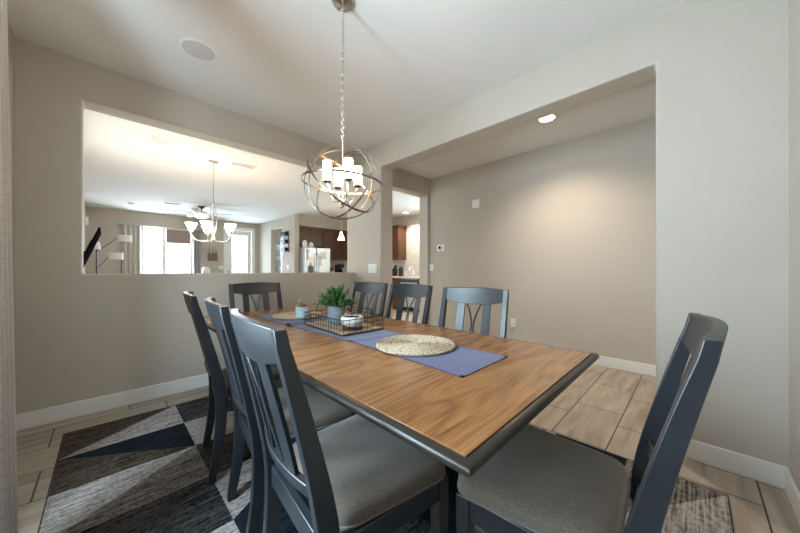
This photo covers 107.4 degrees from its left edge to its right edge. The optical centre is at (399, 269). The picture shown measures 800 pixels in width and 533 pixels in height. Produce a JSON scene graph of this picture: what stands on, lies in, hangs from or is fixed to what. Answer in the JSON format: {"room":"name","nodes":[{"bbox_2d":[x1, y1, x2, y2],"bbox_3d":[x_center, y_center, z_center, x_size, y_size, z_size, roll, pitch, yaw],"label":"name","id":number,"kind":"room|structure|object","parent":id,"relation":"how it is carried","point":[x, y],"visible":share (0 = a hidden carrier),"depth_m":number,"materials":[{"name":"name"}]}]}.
{"room":"dining room","nodes":[
{"label":"dining room","id":0,"kind":"room"},
{"bbox_2d":[7,20,13,304],"bbox_3d":[-1.446,-0.255,0.701,0.150,2.850,4.037,0,0,-45],"label":"wall","id":1,"kind":"structure","parent":0,"point":[10,34],"depth_m":2.01,"materials":[{"name":"paint"}]},
{"bbox_2d":[0,0,17,532],"bbox_3d":[-1.324,-0.210,0.942,0.073,2.620,0.484,0,0,-45],"label":"window curtain","id":2,"kind":"object","parent":1,"relation":"hanging from","point":[8,446],"visible":1,"depth_m":1.05,"materials":[{"name":"grey fabric"}]},
{"bbox_2d":[83,198,85,273],"bbox_3d":[-5.454,-0.255,4.846,0.140,2.850,7.533,0,0,-45],"label":"wall","id":3,"kind":"structure","parent":0,"point":[84,204],"depth_m":6.91,"materials":[{"name":"paint"}]},
{"bbox_2d":[83,227,100,267],"bbox_3d":[-6.237,-0.430,5.926,0.292,0.762,1.350,0,0,-45],"label":"television","id":4,"kind":"object","parent":3,"relation":"attached to","point":[92,243],"visible":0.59,"depth_m":5.62,"materials":[{"name":"plastic"}]},
{"bbox_2d":[86,206,281,273],"bbox_3d":[-5.639,-0.255,9.882,7.200,2.850,0.150,0,0,-45],"label":"wall","id":5,"kind":"structure","parent":0,"point":[107,219],"depth_m":8.10,"materials":[{"name":"paint"}]},
{"bbox_2d":[117,223,203,231],"bbox_3d":[-6.821,-1.225,8.504,1.976,0.060,0.128,0,0,-45],"label":"curtain rod","id":6,"kind":"object","parent":5,"relation":"attached to","point":[117,223],"visible":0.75,"depth_m":8.33,"materials":[{"name":"silver metal"}]},
{"bbox_2d":[122,223,141,273],"bbox_3d":[-7.281,-0.079,7.995,0.390,2.359,0.074,0,0,-45],"label":"window curtain","id":7,"kind":"object","parent":6,"relation":"hanging from","point":[132,252],"visible":0.64,"depth_m":8.00,"materials":[{"name":"fabric"}]},
{"bbox_2d":[192,229,200,272],"bbox_3d":[-6.245,-0.079,9.031,0.220,2.359,0.074,0,0,-45],"label":"window curtain","id":8,"kind":"object","parent":6,"relation":"hanging from","point":[196,245],"visible":0.62,"depth_m":9.03,"materials":[{"name":"grey fabric"}]},
{"bbox_2d":[142,226,191,273],"bbox_3d":[-6.855,-0.550,8.673,1.170,1.380,0.060,0,0,-45],"label":"window","id":9,"kind":"structure","parent":5,"relation":"in","point":[143,227],"depth_m":8.58,"materials":[{"name":"white paint"}]},
{"bbox_2d":[166,228,189,243],"bbox_3d":[-6.643,-1.011,8.814,0.580,0.442,0.042,0,0,-45],"label":"roller shade","id":10,"kind":"object","parent":9,"relation":"attached to","point":[177,236],"visible":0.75,"depth_m":8.79,"materials":[{"name":"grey fabric"}]},
{"bbox_2d":[201,248,218,260],"bbox_3d":[-6.039,-0.496,9.334,0.480,0.412,0.024,0,0,-45],"label":"wall rack","id":11,"kind":"object","parent":5,"relation":"attached to","point":[210,255],"visible":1,"depth_m":9.34,"materials":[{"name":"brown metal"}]},
{"bbox_2d":[227,230,250,272],"bbox_3d":[-5.455,-0.120,9.995,0.760,2.420,0.110,0,0,-45],"label":"door","id":12,"kind":"structure","parent":5,"relation":"in","point":[237,233],"depth_m":9.97,"materials":[{"name":"white paint"}]},
{"bbox_2d":[224,226,254,272],"bbox_3d":[-5.441,-0.160,9.974,0.970,2.560,0.040,0,0,-45],"label":"trim","id":13,"kind":"structure","parent":5,"relation":"attached to","point":[235,228],"depth_m":10.04,"materials":[{"name":"white paint"}]},
{"bbox_2d":[14,36,429,413],"bbox_3d":[-0.307,-0.255,4.550,7.200,2.850,0.205,0,0,-45],"label":"wall","id":14,"kind":"structure","parent":0,"point":[78,335],"depth_m":2.31,"materials":[{"name":"paint"}]},
{"bbox_2d":[16,374,208,430],"bbox_3d":[-1.643,1.061,3.059,2.907,0.118,0.015,0,0,-45],"label":"baseboard","id":15,"kind":"structure","parent":14,"relation":"attached to","point":[40,417],"depth_m":2.34,"materials":[{"name":"white paint"}]},
{"bbox_2d":[259,214,298,272],"bbox_3d":[-4.016,-0.255,9.539,0.150,2.850,2.930,0,0,-45],"label":"wall","id":16,"kind":"structure","parent":0,"point":[290,223],"depth_m":9.21,"materials":[{"name":"paint"}]},
{"bbox_2d":[280,231,288,252],"bbox_3d":[-3.458,-0.840,8.789,0.120,0.640,0.340,0,0,-45],"label":"wall organizer","id":17,"kind":"object","parent":16,"relation":"attached to","point":[285,249],"visible":1,"depth_m":8.73,"materials":[{"name":"black wood"}]},
{"bbox_2d":[7,0,683,223],"bbox_3d":[-1.591,-1.695,5.834,7.400,0.150,11.700,0,0,-45],"label":"ceiling","id":18,"kind":"structure","parent":0,"point":[408,63],"depth_m":2.39,"materials":[{"name":"paint"}]},
{"bbox_2d":[149,136,172,144],"bbox_3d":[-2.988,-1.615,3.673,0.236,0.009,0.236,0,0,-45],"label":"ceiling speaker","id":19,"kind":"object","parent":18,"relation":"attached to","point":[160,140],"visible":1,"depth_m":3.66,"materials":[{"name":"white plastic"}]},
{"bbox_2d":[150,137,170,143],"bbox_3d":[-2.988,-1.616,3.673,0.202,0.006,0.202,0,0,-45],"label":"grille","id":20,"kind":"object","parent":19,"relation":"attached to","point":[160,140],"depth_m":3.66,"materials":[{"name":"white"}]},
{"bbox_2d":[162,202,180,205],"bbox_3d":[-5.565,-1.614,7.163,0.360,0.011,0.250,0,0,-45],"label":"ceiling vent","id":21,"kind":"object","parent":18,"relation":"in","point":[169,203],"visible":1,"depth_m":7.13,"materials":[{"name":"white plastic"}]},
{"bbox_2d":[179,37,217,61],"bbox_3d":[-1.481,-1.615,2.164,0.236,0.009,0.236,0,0,-45],"label":"ceiling speaker","id":22,"kind":"object","parent":18,"relation":"attached to","point":[197,49],"visible":1,"depth_m":2.15,"materials":[{"name":"white plastic"}]},
{"bbox_2d":[165,206,231,218],"bbox_3d":[-5.103,-1.465,7.474,1.356,0.310,1.394,0,0,-45],"label":"ceiling fan","id":23,"kind":"object","parent":18,"relation":"hanging from","point":[199,213],"visible":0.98,"depth_m":7.38,"materials":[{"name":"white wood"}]},
{"bbox_2d":[185,160,235,242],"bbox_3d":[-2.809,-1.017,4.401,0.661,1.206,0.651,0,0,-45],"label":"chandelier","id":24,"kind":"object","parent":18,"relation":"hanging from","point":[206,225],"visible":1,"depth_m":4.36,"materials":[{"name":"white glass"}]},
{"bbox_2d":[229,160,257,169],"bbox_3d":[-2.418,-1.614,4.540,0.360,0.011,0.200,0,0,-45],"label":"ceiling vent","id":25,"kind":"object","parent":18,"relation":"in","point":[232,162],"visible":1,"depth_m":4.53,"materials":[{"name":"white plastic"}]},
{"bbox_2d":[338,207,343,239],"bbox_3d":[-1.520,-1.198,7.601,0.170,0.845,0.170,0,0,-45],"label":"pendant light","id":26,"kind":"object","parent":18,"relation":"hanging from","point":[341,237],"visible":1,"depth_m":7.56,"materials":[{"name":"white glass"}]},
{"bbox_2d":[301,0,382,219],"bbox_3d":[-0.344,-0.959,1.766,0.477,1.322,0.477,0,0,-45],"label":"orb chandelier","id":27,"kind":"object","parent":18,"relation":"hanging from","point":[346,173],"visible":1,"depth_m":1.76,"materials":[{"name":"silver metal"}]},
{"bbox_2d":[537,114,556,122],"bbox_3d":[1.566,-1.616,3.132,0.196,0.008,0.196,0,0,-45],"label":"recessed light","id":28,"kind":"object","parent":18,"relation":"in","point":[550,118],"visible":0.66,"depth_m":3.15,"materials":[{"name":"white plastic"}]},
{"bbox_2d":[392,214,419,276],"bbox_3d":[-0.509,-0.255,9.709,0.150,2.850,7.650,0,0,-45],"label":"wall","id":29,"kind":"structure","parent":0,"point":[414,219],"depth_m":8.87,"materials":[{"name":"paint"}]},
{"bbox_2d":[392,227,405,259],"bbox_3d":[-0.178,-0.795,9.014,0.339,0.970,0.700,0,0,-45],"label":"upper cabinet","id":30,"kind":"object","parent":29,"relation":"attached to","point":[398,233],"visible":0.5,"depth_m":8.76,"materials":[{"name":"brown wood"}]},
{"bbox_2d":[392,224,419,276],"bbox_3d":[-0.231,-0.565,9.315,0.012,1.510,3.700,0,0,-45],"label":"backsplash","id":31,"kind":"structure","parent":29,"relation":"attached to","point":[412,232],"depth_m":8.73,"materials":[{"name":"white tile"}]},
{"bbox_2d":[16,308,799,532],"bbox_3d":[-1.591,1.170,5.834,7.400,0.100,11.700,0,0,-45],"label":"floor","id":32,"kind":"structure","parent":0,"point":[604,408],"depth_m":2.00,"materials":[{"name":"brown wood"}]},
{"bbox_2d":[93,234,131,273],"bbox_3d":[-6.879,0.117,6.981,0.760,2.007,0.300,0,0,-45],"label":"floor lamp","id":33,"kind":"object","parent":32,"relation":"on","point":[120,237],"visible":0.67,"depth_m":6.99,"materials":[{"name":"white fabric"}]},
{"bbox_2d":[299,247,329,272],"bbox_3d":[-2.658,0.225,8.881,0.800,1.750,0.882,0,0,-45],"label":"refrigerator","id":34,"kind":"object","parent":32,"relation":"on","point":[304,267],"visible":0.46,"depth_m":8.55,"materials":[{"name":"silver metal"}]},
{"bbox_2d":[302,240,306,246],"bbox_3d":[-2.759,-0.761,8.527,0.145,0.220,0.138,0,0,9],"label":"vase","id":35,"kind":"object","parent":34,"relation":"on","point":[304,244],"visible":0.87,"depth_m":8.47,"materials":[{"name":"ceramic"}]},
{"bbox_2d":[321,252,325,258],"bbox_3d":[-2.276,-0.430,8.724,0.180,0.220,0.002,0,0,-45],"label":"note","id":36,"kind":"object","parent":34,"relation":"attached to","point":[323,254],"visible":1,"depth_m":8.73,"materials":[{"name":"paper"}]},
{"bbox_2d":[37,396,733,532],"bbox_3d":[-0.331,1.113,1.716,2.372,0.011,3.137,0,0,-45],"label":"area rug","id":37,"kind":"object","parent":32,"relation":"on","point":[147,472],"visible":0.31,"depth_m":1.49,"materials":[{"name":"carpet"}]},
{"bbox_2d":[183,291,282,484],"bbox_3d":[-0.954,0.615,1.798,0.604,0.985,0.491,0,0,-37],"label":"dining chair","id":38,"kind":"object","parent":37,"relation":"on","point":[219,404],"visible":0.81,"depth_m":1.53,"materials":[{"name":"grey paint"}]},
{"bbox_2d":[228,282,282,311],"bbox_3d":[-1.223,0.615,2.680,0.491,0.985,0.604,0,0,-45],"label":"dining chair","id":39,"kind":"object","parent":37,"relation":"on","point":[264,288],"visible":0.33,"depth_m":2.86,"materials":[{"name":"grey paint"}]},
{"bbox_2d":[205,297,355,532],"bbox_3d":[-0.553,0.615,1.379,0.604,0.985,0.491,0,0,-38],"label":"dining chair","id":40,"kind":"object","parent":37,"relation":"on","point":[326,412],"visible":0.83,"depth_m":1.16,"materials":[{"name":"grey paint"}]},
{"bbox_2d":[229,308,447,532],"bbox_3d":[-0.208,0.615,0.978,0.604,0.985,0.491,0,0,-40],"label":"dining chair","id":41,"kind":"object","parent":37,"relation":"on","point":[355,476],"visible":0.99,"depth_m":0.85,"materials":[{"name":"grey fabric"}]},
{"bbox_2d":[347,282,387,316],"bbox_3d":[-0.469,0.615,2.775,0.491,0.985,0.604,0,0,38],"label":"dining chair","id":42,"kind":"object","parent":37,"relation":"on","point":[375,288],"visible":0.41,"depth_m":2.96,"materials":[{"name":"grey paint"}]},
{"bbox_2d":[204,306,598,477],"bbox_3d":[-0.364,0.734,1.764,1.042,0.748,2.432,0,0,-45],"label":"dining table","id":43,"kind":"object","parent":37,"relation":"on","point":[460,423],"visible":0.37,"depth_m":0.92,"materials":[{"name":"brown wood"}]},
{"bbox_2d":[254,311,404,350],"bbox_3d":[-0.494,0.350,1.837,0.341,0.017,1.416,0,0,-45],"label":"table runner","id":44,"kind":"object","parent":43,"relation":"on","point":[369,339],"depth_m":1.65,"materials":[{"name":"fabric"}]},
{"bbox_2d":[272,311,320,319],"bbox_3d":[-0.789,0.348,2.271,0.374,0.014,0.370,0,0,-45],"label":"placemat","id":45,"kind":"object","parent":44,"relation":"on","point":[285,315],"visible":0.56,"depth_m":2.19,"materials":[{"name":"beige wicker"}]},
{"bbox_2d":[295,299,308,317],"bbox_3d":[-0.710,0.276,2.139,0.096,0.132,0.096,0,0,-45],"label":"succulent pot","id":46,"kind":"object","parent":45,"relation":"on","point":[301,308],"visible":0.95,"depth_m":2.10,"materials":[{"name":"blue ceramic"}]},
{"bbox_2d":[305,302,383,335],"bbox_3d":[-0.359,0.283,1.830,0.281,0.143,0.494,0,0,-43],"label":"wire basket","id":47,"kind":"object","parent":44,"relation":"on","point":[324,325],"visible":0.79,"depth_m":1.73,"materials":[{"name":"black metal"}]},
{"bbox_2d":[313,283,357,324],"bbox_3d":[-0.400,0.212,1.864,0.271,0.254,0.268,0,0,-3],"label":"potted plant","id":48,"kind":"object","parent":47,"relation":"in","point":[335,301],"visible":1,"depth_m":1.81,"materials":[{"name":"green plant"}]},
{"bbox_2d":[341,303,363,330],"bbox_3d":[-0.276,0.264,1.697,0.134,0.150,0.134,0,0,-45],"label":"bowl","id":49,"kind":"object","parent":47,"relation":"in","point":[353,316],"visible":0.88,"depth_m":1.65,"materials":[{"name":"white ceramic"}]},
{"bbox_2d":[392,345,507,377],"bbox_3d":[0.192,0.350,1.168,0.326,0.017,0.343,0,0,-45],"label":"table runner","id":50,"kind":"object","parent":43,"relation":"on","point":[460,361],"depth_m":1.16,"materials":[{"name":"fabric"}]},
{"bbox_2d":[376,334,454,356],"bbox_3d":[0.073,0.348,1.387,0.374,0.014,0.370,0,0,-45],"label":"placemat","id":51,"kind":"object","parent":50,"relation":"on","point":[414,345],"visible":1,"depth_m":1.34,"materials":[{"name":"beige wicker"}]},
{"bbox_2d":[384,284,432,324],"bbox_3d":[-0.089,0.615,2.366,0.491,0.985,0.604,0,0,43],"label":"dining chair","id":52,"kind":"object","parent":37,"relation":"on","point":[417,291],"visible":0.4,"depth_m":2.54,"materials":[{"name":"grey paint"}]},
{"bbox_2d":[438,287,508,337],"bbox_3d":[0.364,0.615,1.830,0.491,0.985,0.604,0,0,35],"label":"dining chair","id":53,"kind":"object","parent":37,"relation":"on","point":[461,295],"visible":0.29,"depth_m":2.03,"materials":[{"name":"grey paint"}]},
{"bbox_2d":[456,313,727,532],"bbox_3d":[0.541,0.615,0.892,0.604,0.985,0.491,0,0,42],"label":"dining chair","id":54,"kind":"object","parent":37,"relation":"on","point":[540,481],"visible":0.94,"depth_m":0.82,"materials":[{"name":"grey fabric"}]},
{"bbox_2d":[392,278,408,308],"bbox_3d":[-0.529,0.677,9.173,0.609,0.885,2.080,0,0,-45],"label":"base cabinet","id":55,"kind":"object","parent":32,"relation":"on","point":[395,300],"visible":0.02,"depth_m":8.36,"materials":[{"name":"brown wood"}]},
{"bbox_2d":[392,276,419,278],"bbox_3d":[-0.224,0.210,8.862,0.616,0.040,3.050,0,0,-45],"label":"countertop","id":56,"kind":"structure","parent":55,"relation":"on","point":[410,277],"depth_m":8.20,"materials":[{"name":"beige stone"}]},
{"bbox_2d":[392,265,397,275],"bbox_3d":[-0.163,0.023,8.860,0.159,0.329,0.120,0,0,-45],"label":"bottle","id":57,"kind":"object","parent":56,"relation":"on","point":[394,270],"visible":0.95,"depth_m":8.83,"materials":[{"name":"glass"}]},
{"bbox_2d":[399,266,402,275],"bbox_3d":[0.028,0.039,8.740,0.130,0.300,0.130,0,0,-45],"label":"canister","id":58,"kind":"object","parent":56,"relation":"on","point":[400,267],"visible":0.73,"depth_m":8.69,"materials":[{"name":"plastic"}]},
{"bbox_2d":[401,278,416,307],"bbox_3d":[0.425,0.630,8.203,0.619,0.780,0.600,0,0,-45],"label":"dishwasher","id":59,"kind":"object","parent":32,"relation":"on","point":[405,280],"visible":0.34,"depth_m":7.99,"materials":[{"name":"silver metal"}]},
{"bbox_3d":[-4.381,-0.030,10.773,1.060,2.300,0.330,0,0,-45],"label":"wall shelf unit","id":60,"kind":"object","parent":32,"relation":"on","visible":0},
{"bbox_2d":[275,260,280,265],"bbox_3d":[-4.533,-0.261,10.600,0.380,0.200,0.240,0,0,-45],"label":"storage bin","id":61,"kind":"object","parent":60,"relation":"on","point":[277,262],"visible":0.49,"depth_m":10.58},
{"bbox_3d":[-1.887,0.678,9.871,1.550,0.885,0.612,0,0,-45],"label":"base cabinet","id":62,"kind":"object","parent":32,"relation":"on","visible":0},
{"bbox_3d":[-1.888,0.210,9.868,1.565,0.040,0.625,0,0,-45],"label":"countertop","id":63,"kind":"structure","parent":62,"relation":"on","visible":0},
{"bbox_2d":[335,264,344,271],"bbox_3d":[-1.987,-0.001,9.680,0.220,0.380,0.260,0,0,-45],"label":"coffee maker","id":64,"kind":"object","parent":63,"relation":"on","point":[338,267],"visible":0.54,"depth_m":9.62,"materials":[{"name":"plastic"}]},
{"bbox_3d":[-5.883,0.715,8.895,0.900,0.810,0.360,0,0,-45],"label":"console table","id":65,"kind":"object","parent":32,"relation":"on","visible":0},
{"bbox_2d":[202,267,209,272],"bbox_3d":[-5.862,0.109,8.874,0.210,0.400,0.210,0,0,-45],"label":"vase","id":66,"kind":"object","parent":65,"relation":"on","point":[204,269],"visible":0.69,"depth_m":8.80,"materials":[{"name":"white ceramic"}]},
{"bbox_2d":[430,116,655,364],"bbox_3d":[1.865,-0.255,4.013,0.140,2.850,4.037,0,0,-45],"label":"wall","id":67,"kind":"structure","parent":0,"point":[568,228],"depth_m":3.72,"materials":[{"name":"paint"}]},
{"bbox_2d":[429,264,433,270],"bbox_3d":[0.548,-0.045,5.222,0.012,0.118,0.115,0,0,-45],"label":"light switch","id":68,"kind":"object","parent":67,"relation":"attached to","point":[431,267],"visible":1,"depth_m":5.20,"materials":[{"name":"white plastic"}]},
{"bbox_2d":[437,244,443,250],"bbox_3d":[0.691,-0.383,5.061,0.038,0.110,0.150,0,0,-45],"label":"thermostat","id":69,"kind":"object","parent":67,"relation":"attached to","point":[439,247],"visible":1,"depth_m":5.04,"materials":[{"name":"white plastic"}]},
{"bbox_2d":[472,199,479,207],"bbox_3d":[1.184,-1.035,4.589,0.008,0.130,0.130,0,0,-45],"label":"blank plate","id":70,"kind":"object","parent":67,"relation":"attached to","point":[475,203],"visible":1,"depth_m":4.58,"materials":[{"name":"white plastic"}]},
{"bbox_2d":[593,356,655,376],"bbox_3d":[1.827,1.061,3.941,0.015,0.118,3.673,0,0,-45],"label":"baseboard","id":71,"kind":"structure","parent":67,"relation":"attached to","point":[636,367],"depth_m":3.25,"materials":[{"name":"white paint"}]},
{"bbox_2d":[347,0,788,467],"bbox_3d":[0.738,-0.255,2.885,0.213,2.850,4.037,0,0,-45],"label":"wall","id":72,"kind":"structure","parent":0,"point":[720,68],"depth_m":1.70,"materials":[{"name":"paint"}]},
{"bbox_2d":[368,264,376,272],"bbox_3d":[-0.359,-0.020,3.823,0.012,0.118,0.165,0,0,-45],"label":"light switch","id":73,"kind":"object","parent":72,"relation":"attached to","point":[372,268],"visible":1,"depth_m":3.81,"materials":[{"name":"white plastic"}]},
{"bbox_2d":[685,439,788,489],"bbox_3d":[1.795,1.061,1.667,0.015,0.118,0.501,0,0,-45],"label":"baseboard","id":74,"kind":"structure","parent":72,"relation":"attached to","point":[763,471],"depth_m":1.60,"materials":[{"name":"white paint"}]},
{"bbox_2d":[789,0,799,490],"bbox_3d":[1.602,-0.255,1.014,4.900,2.850,0.150,0,0,-45],"label":"wall","id":75,"kind":"structure","parent":0,"point":[794,5],"depth_m":1.39,"materials":[{"name":"paint"}]},
{"bbox_2d":[785,468,799,525],"bbox_3d":[0.944,1.061,0.472,2.877,0.118,0.015,0,0,-45],"label":"baseboard","id":76,"kind":"structure","parent":75,"relation":"attached to","point":[792,491],"depth_m":1.37,"materials":[{"name":"white paint"}]},
{"bbox_3d":[-2.432,-0.255,9.857,2.700,2.850,0.120,0,0,-45],"label":"wall","id":77,"kind":"structure","parent":0,"visible":0},
{"bbox_2d":[299,227,322,246],"bbox_3d":[-2.853,-1.025,9.110,0.870,0.570,0.322,0,0,-45],"label":"upper cabinet","id":78,"kind":"object","parent":77,"relation":"attached to","point":[315,236],"visible":0.54,"depth_m":9.02,"materials":[{"name":"brown wood"}]},
{"bbox_2d":[299,216,346,230],"bbox_3d":[-2.309,-1.470,9.670,2.450,0.300,0.340,0,0,-45],"label":"soffit","id":79,"kind":"object","parent":77,"relation":"attached to","point":[303,220],"depth_m":9.29,"materials":[{"name":"paint"}]},
{"bbox_2d":[318,230,342,259],"bbox_3d":[-2.273,-0.820,9.690,0.750,0.980,0.322,0,0,-45],"label":"upper cabinet","id":80,"kind":"object","parent":77,"relation":"attached to","point":[330,238],"visible":0.73,"depth_m":9.58,"materials":[{"name":"brown wood"}]},
{"bbox_2d":[330,260,346,271],"bbox_3d":[-2.103,-0.070,10.093,1.560,0.520,0.017,0,0,-45],"label":"backsplash","id":81,"kind":"structure","parent":77,"relation":"attached to","point":[333,263],"depth_m":10.10,"materials":[{"name":"white tile"}]},
{"bbox_2d":[343,232,346,260],"bbox_3d":[-1.721,-0.820,10.242,0.790,0.980,0.322,0,0,-45],"label":"upper cabinet","id":82,"kind":"object","parent":77,"relation":"attached to","point":[344,233],"visible":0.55,"depth_m":9.90,"materials":[{"name":"brown wood"}]},
{"bbox_2d":[299,225,346,231],"bbox_3d":[-2.185,-1.300,9.546,2.430,0.040,0.050,0,0,-45],"label":"trim","id":83,"kind":"structure","parent":82,"relation":"attached to","point":[299,225],"depth_m":9.28,"materials":[{"name":"brown wood"}]},
{"label":"outside","id":84,"kind":"structure","parent":0,"visible":0},
{"bbox_3d":[-8.874,1.220,11.703,28.000,0.100,6.900,0,0,-45],"label":"ground","id":85,"kind":"structure","parent":84,"visible":0},
{"bbox_2d":[144,252,281,272],"bbox_3d":[-10.677,0.220,13.506,28.000,2.000,0.200,0,0,-45],"label":"wall","id":86,"kind":"structure","parent":85,"relation":"on","point":[175,262],"depth_m":13.63,"materials":[{"name":"white"}]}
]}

